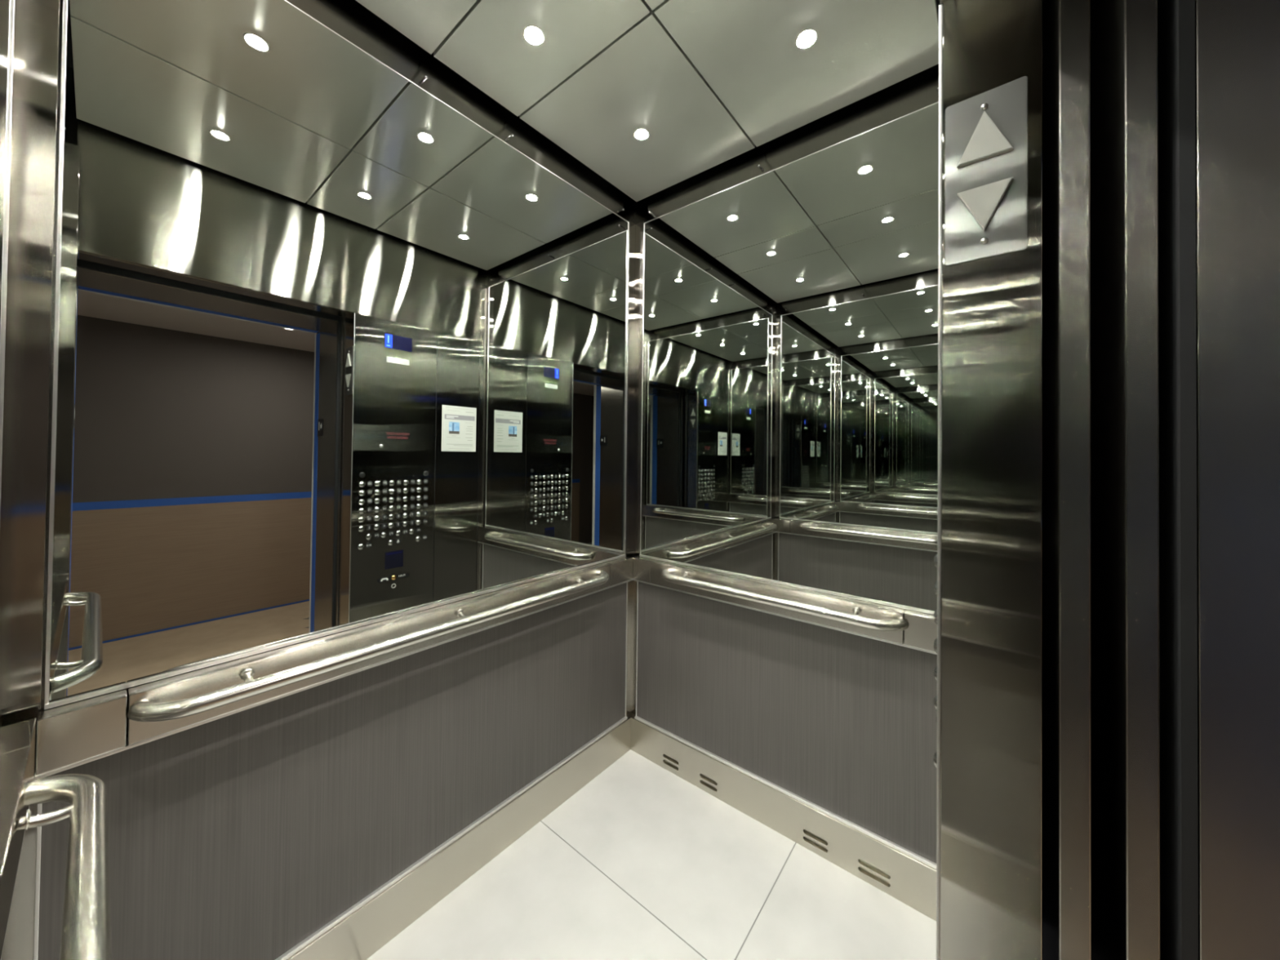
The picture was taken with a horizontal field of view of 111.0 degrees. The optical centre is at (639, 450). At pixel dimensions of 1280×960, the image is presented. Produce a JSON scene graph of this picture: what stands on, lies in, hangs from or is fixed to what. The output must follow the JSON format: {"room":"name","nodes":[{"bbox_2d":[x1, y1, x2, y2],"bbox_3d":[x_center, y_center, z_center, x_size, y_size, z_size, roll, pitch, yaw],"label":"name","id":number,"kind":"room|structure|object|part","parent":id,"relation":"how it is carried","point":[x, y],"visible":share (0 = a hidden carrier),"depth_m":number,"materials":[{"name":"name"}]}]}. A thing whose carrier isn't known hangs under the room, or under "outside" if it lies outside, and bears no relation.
{"room":"elevator interior","nodes":[
{"label":"elevator interior","id":0,"kind":"room"},
{"bbox_2d":[40,0,635,725],"bbox_3d":[-0.588,0.001,1.455,0.020,2.780,1.779,0,-1,39],"label":"frame","id":1,"kind":"structure","parent":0,"point":[349,19],"depth_m":1.34,"materials":[{"name":"metal"}]},
{"bbox_2d":[0,0,59,959],"bbox_3d":[-1.091,0.053,0.775,0.052,2.351,0.052,0,-1,39],"label":"elevator wall panel","id":2,"kind":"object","parent":1,"relation":"attached to","point":[37,22],"depth_m":0.79,"materials":[{"name":"metal"}]},
{"bbox_2d":[33,582,627,959],"bbox_3d":[-0.579,0.915,1.428,0.028,0.654,1.635,0,-1,39],"label":"wall panel","id":3,"kind":"object","parent":1,"relation":"attached to","point":[251,833],"visible":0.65,"depth_m":1.14,"materials":[{"name":"laminate"}]},
{"bbox_2d":[35,556,632,779],"bbox_3d":[-0.533,0.542,1.399,0.116,0.104,1.639,0,-1,39],"label":"handrail","id":4,"kind":"object","parent":3,"relation":"attached to","point":[71,735],"visible":0.99,"depth_m":1.01,"materials":[{"name":"metal"}]},
{"bbox_3d":[-1.046,0.526,0.826,0.039,0.098,0.104,0,-1,39],"label":"plate","id":5,"kind":"part","parent":4,"relation":"part of","materials":[{"name":"metal"}]},
{"bbox_3d":[-0.547,0.524,1.355,0.083,0.034,1.344,0,-1,39],"label":"rail","id":6,"kind":"part","parent":4,"relation":"part of","materials":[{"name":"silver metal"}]},
{"bbox_3d":[-0.579,0.538,1.403,0.040,0.098,1.376,0,-1,39],"label":"plate","id":7,"kind":"part","parent":4,"relation":"part of","materials":[{"name":"metal"}]},
{"bbox_3d":[-0.097,0.551,2.000,0.039,0.098,0.155,0,-1,39],"label":"plate","id":8,"kind":"part","parent":4,"relation":"part of","materials":[{"name":"metal"}]},
{"bbox_2d":[44,0,629,709],"bbox_3d":[-0.568,-0.322,1.445,0.022,1.622,1.627,0,-1,39],"label":"wall mirror","id":9,"kind":"object","parent":1,"relation":"attached to","point":[334,353],"visible":1,"depth_m":1.09,"materials":[{"name":"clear mirror"}]},
{"bbox_2d":[286,715,631,959],"bbox_3d":[-0.582,1.317,1.422,0.034,0.148,1.671,0,-1,39],"label":"baseboard","id":10,"kind":"structure","parent":1,"relation":"attached to","point":[362,933],"depth_m":1.40,"materials":[{"name":"metal"}]},
{"bbox_2d":[624,220,644,715],"bbox_3d":[-0.031,0.080,2.087,0.052,2.351,0.052,0,-1,39],"label":"trim","id":11,"kind":"structure","parent":1,"relation":"attached to","point":[635,253],"depth_m":2.10,"materials":[{"name":"metal"}]},
{"bbox_2d":[355,0,476,53],"bbox_3d":[-0.610,-1.202,0.871,0.593,0.018,0.678,0,-1,39],"label":"ceiling panel","id":12,"kind":"object","parent":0,"point":[427,24],"visible":1,"depth_m":1.20,"materials":[{"name":"metal"}]},
{"bbox_2d":[433,0,649,116],"bbox_3d":[-0.298,-1.194,1.257,0.593,0.018,0.301,0,-1,39],"label":"ceiling panel","id":13,"kind":"object","parent":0,"point":[487,47],"visible":0.95,"depth_m":1.28,"materials":[{"name":"metal"}]},
{"bbox_2d":[523,25,544,45],"bbox_3d":[-0.304,-1.189,1.257,0.060,0.016,0.060,0,-1,39],"label":"recessed light","id":14,"kind":"object","parent":13,"relation":"attached to","point":[534,35],"visible":1,"depth_m":1.25,"materials":[{"name":"white"}]},
{"bbox_2d":[520,8,755,201],"bbox_3d":[0.008,-1.186,1.635,0.593,0.018,0.658,0,-1,39],"label":"ceiling panel","id":15,"kind":"object","parent":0,"point":[643,79],"visible":0.86,"depth_m":1.55,"materials":[{"name":"metal"}]},
{"bbox_2d":[633,128,649,140],"bbox_3d":[0.005,-1.181,1.639,0.060,0.016,0.060,0,-1,39],"label":"recessed light","id":16,"kind":"object","parent":15,"relation":"attached to","point":[642,134],"visible":1,"depth_m":1.64,"materials":[{"name":"white"}]},
{"bbox_2d":[366,749,936,959],"bbox_3d":[-0.078,1.401,1.012,1.334,0.020,1.739,0,-1,39],"label":"floor","id":17,"kind":"structure","parent":0,"point":[642,862],"depth_m":1.37,"materials":[{"name":"tile"}]},
{"bbox_2d":[644,0,665,10],"bbox_3d":[0.170,-1.193,0.879,0.595,0.018,0.301,0,-1,39],"label":"ceiling panel","id":18,"kind":"object","parent":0,"point":[652,4],"visible":1,"depth_m":1.16,"materials":[{"name":"metal"}]},
{"bbox_2d":[635,9,939,614],"bbox_3d":[0.474,0.016,1.726,1.291,2.780,0.020,0,-1,39],"label":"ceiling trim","id":19,"kind":"structure","parent":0,"point":[917,91],"depth_m":1.63,"materials":[{"name":"metal"}]},
{"bbox_2d":[626,712,936,920],"bbox_3d":[0.442,1.331,1.691,1.289,0.148,0.034,0,-1,39],"label":"baseboard","id":20,"kind":"structure","parent":19,"relation":"attached to","point":[907,879],"depth_m":1.56,"materials":[{"name":"metal"}]},
{"bbox_2d":[634,581,937,869],"bbox_3d":[0.462,0.930,1.685,1.223,0.654,0.028,0,-1,39],"label":"wall panel","id":21,"kind":"object","parent":19,"relation":"attached to","point":[841,724],"visible":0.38,"depth_m":1.58,"materials":[{"name":"laminate"}]},
{"bbox_2d":[631,555,937,654],"bbox_3d":[0.430,0.556,1.649,1.253,0.104,0.116,0,-1,39],"label":"handrail","id":22,"kind":"object","parent":21,"relation":"attached to","point":[916,630],"visible":0.97,"depth_m":1.54,"materials":[{"name":"metal"}]},
{"bbox_3d":[0.014,0.552,2.036,0.119,0.098,0.039,0,-1,39],"label":"plate","id":23,"kind":"part","parent":22,"relation":"part of","materials":[{"name":"metal"}]},
{"bbox_3d":[0.443,0.538,1.618,0.930,0.034,0.083,0,-1,39],"label":"rail","id":24,"kind":"part","parent":22,"relation":"part of","materials":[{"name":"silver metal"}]},
{"bbox_3d":[0.886,0.554,1.331,0.144,0.098,0.039,0,-1,39],"label":"plate","id":25,"kind":"part","parent":22,"relation":"part of","materials":[{"name":"metal"}]},
{"bbox_2d":[639,86,938,614],"bbox_3d":[0.478,-0.308,1.702,1.215,1.622,0.022,0,-1,39],"label":"wall mirror","id":26,"kind":"object","parent":19,"relation":"attached to","point":[789,428],"visible":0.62,"depth_m":1.60,"materials":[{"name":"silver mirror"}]},
{"bbox_2d":[649,0,939,10],"bbox_3d":[-0.063,-1.398,1.059,1.331,0.020,1.779,0,-1,39],"label":"ceiling","id":27,"kind":"structure","parent":0,"point":[937,1],"depth_m":1.36,"materials":[{"name":"black paint"}]},
{"bbox_2d":[653,0,938,146],"bbox_3d":[0.476,-1.185,1.257,0.595,0.018,0.658,0,-1,39],"label":"ceiling panel","id":28,"kind":"object","parent":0,"point":[747,51],"visible":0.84,"depth_m":1.29,"materials":[{"name":"metal"}]},
{"bbox_2d":[795,29,817,48],"bbox_3d":[0.477,-1.181,1.258,0.060,0.016,0.060,0,-1,39],"label":"recessed light","id":29,"kind":"object","parent":28,"relation":"attached to","point":[806,38],"visible":1,"depth_m":1.26,"materials":[{"name":"white"}]},
{"bbox_2d":[938,0,947,4],"bbox_3d":[0.443,-1.056,0.643,0.020,0.663,1.739,0,-1,39],"label":"wall","id":30,"kind":"structure","parent":0,"point":[941,2],"depth_m":0.71,"materials":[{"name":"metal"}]},
{"bbox_2d":[940,0,1159,959],"bbox_3d":[0.545,0.315,0.601,0.235,2.197,1.882,0,-1,39],"label":"door frame","id":31,"kind":"structure","parent":30,"relation":"in","point":[1050,720],"depth_m":0.64,"materials":[{"name":"metal"}]},
{"bbox_2d":[944,75,1027,266],"bbox_3d":[0.525,-0.421,0.670,0.099,0.255,0.010,0,-1,39],"label":"lantern","id":32,"kind":"object","parent":31,"relation":"attached to","point":[986,133],"visible":1,"depth_m":0.67,"materials":[{"name":"metal"}]},
{"bbox_3d":[0.885,0.323,0.958,0.032,2.137,0.900,0,-1,39],"label":"car door","id":33,"kind":"part","parent":31,"relation":"part of","materials":[{"name":"silver metal"}]},
{"bbox_3d":[0.934,0.323,0.919,0.030,2.137,0.898,0,-1,39],"label":"landing door","id":34,"kind":"part","parent":31,"relation":"part of","materials":[{"name":"silver metal"}]},
{"bbox_2d":[1042,0,1198,959],"bbox_3d":[0.304,-0.013,0.265,0.243,2.800,2.840,0,-1,39],"label":"door jamb","id":35,"kind":"structure","parent":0,"point":[1178,622],"depth_m":0.56,"materials":[{"name":"black paint"}]},
{"bbox_3d":[0.894,0.238,0.168,0.035,2.308,5.000,0,-1,39],"label":"wall","id":36,"kind":"structure","parent":0,"visible":0},
{"bbox_2d":[1195,0,1279,959],"bbox_3d":[0.509,0.298,0.086,0.460,2.217,1.014,0,-1,39],"label":"door","id":37,"kind":"structure","parent":36,"relation":"in","point":[1237,42],"depth_m":0.52,"materials":[{"name":"silver metal"}]},
{"bbox_3d":[-0.632,-0.013,0.359,1.291,2.780,0.020,0,-1,39],"label":"wall","id":38,"kind":"structure","parent":0,"visible":0},
{"bbox_2d":[0,0,14,517],"bbox_3d":[-0.601,-0.335,0.368,1.215,1.622,0.022,0,-1,39],"label":"wall mirror","id":39,"kind":"object","parent":38,"relation":"attached to","point":[6,6],"visible":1,"depth_m":0.73,"materials":[{"name":"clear mirror"}]},
{"bbox_3d":[-0.606,-0.320,0.361,1.209,1.573,0.005,0,-1,39],"label":"glass","id":40,"kind":"part","parent":39,"relation":"part of","materials":[{"name":"white mirror"}]},
{"bbox_3d":[-0.612,0.902,0.356,1.223,0.654,0.028,0,-1,39],"label":"wall panel","id":41,"kind":"object","parent":38,"relation":"attached to","visible":0},
{"bbox_2d":[0,718,112,959],"bbox_3d":[-0.577,0.530,0.404,1.253,0.104,0.116,0,-1,39],"label":"handrail","id":42,"kind":"object","parent":41,"relation":"attached to","point":[86,927],"visible":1,"depth_m":0.57,"materials":[{"name":"metal"}]},
{"bbox_3d":[-0.610,0.526,0.382,0.986,0.098,0.040,0,-1,39],"label":"plate","id":43,"kind":"part","parent":42,"relation":"part of","materials":[{"name":"metal"}]},
{"bbox_3d":[-1.042,0.525,0.730,0.119,0.098,0.039,0,-1,39],"label":"plate","id":44,"kind":"part","parent":42,"relation":"part of","materials":[{"name":"metal"}]},
{"bbox_3d":[-0.542,0.513,0.398,0.930,0.034,0.083,0,-1,39],"label":"rail","id":45,"kind":"part","parent":42,"relation":"part of","materials":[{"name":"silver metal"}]},
{"bbox_3d":[0.748,0.342,1.021,0.016,2.117,0.723,0,-1,39],"label":"wall","id":46,"kind":"structure","parent":0,"visible":0},
{"bbox_2d":[933,4,942,959],"bbox_3d":[0.611,0.337,0.875,0.015,2.112,0.444,0,-1,39],"label":"door frame","id":47,"kind":"structure","parent":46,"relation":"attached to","point":[937,558],"depth_m":0.70,"materials":[{"name":"metal"}]},
{"bbox_3d":[0.616,0.337,0.874,0.003,2.112,0.440,0,-1,39],"label":"plate","id":48,"kind":"part","parent":47,"relation":"part of","materials":[{"name":"metal"}]}
]}

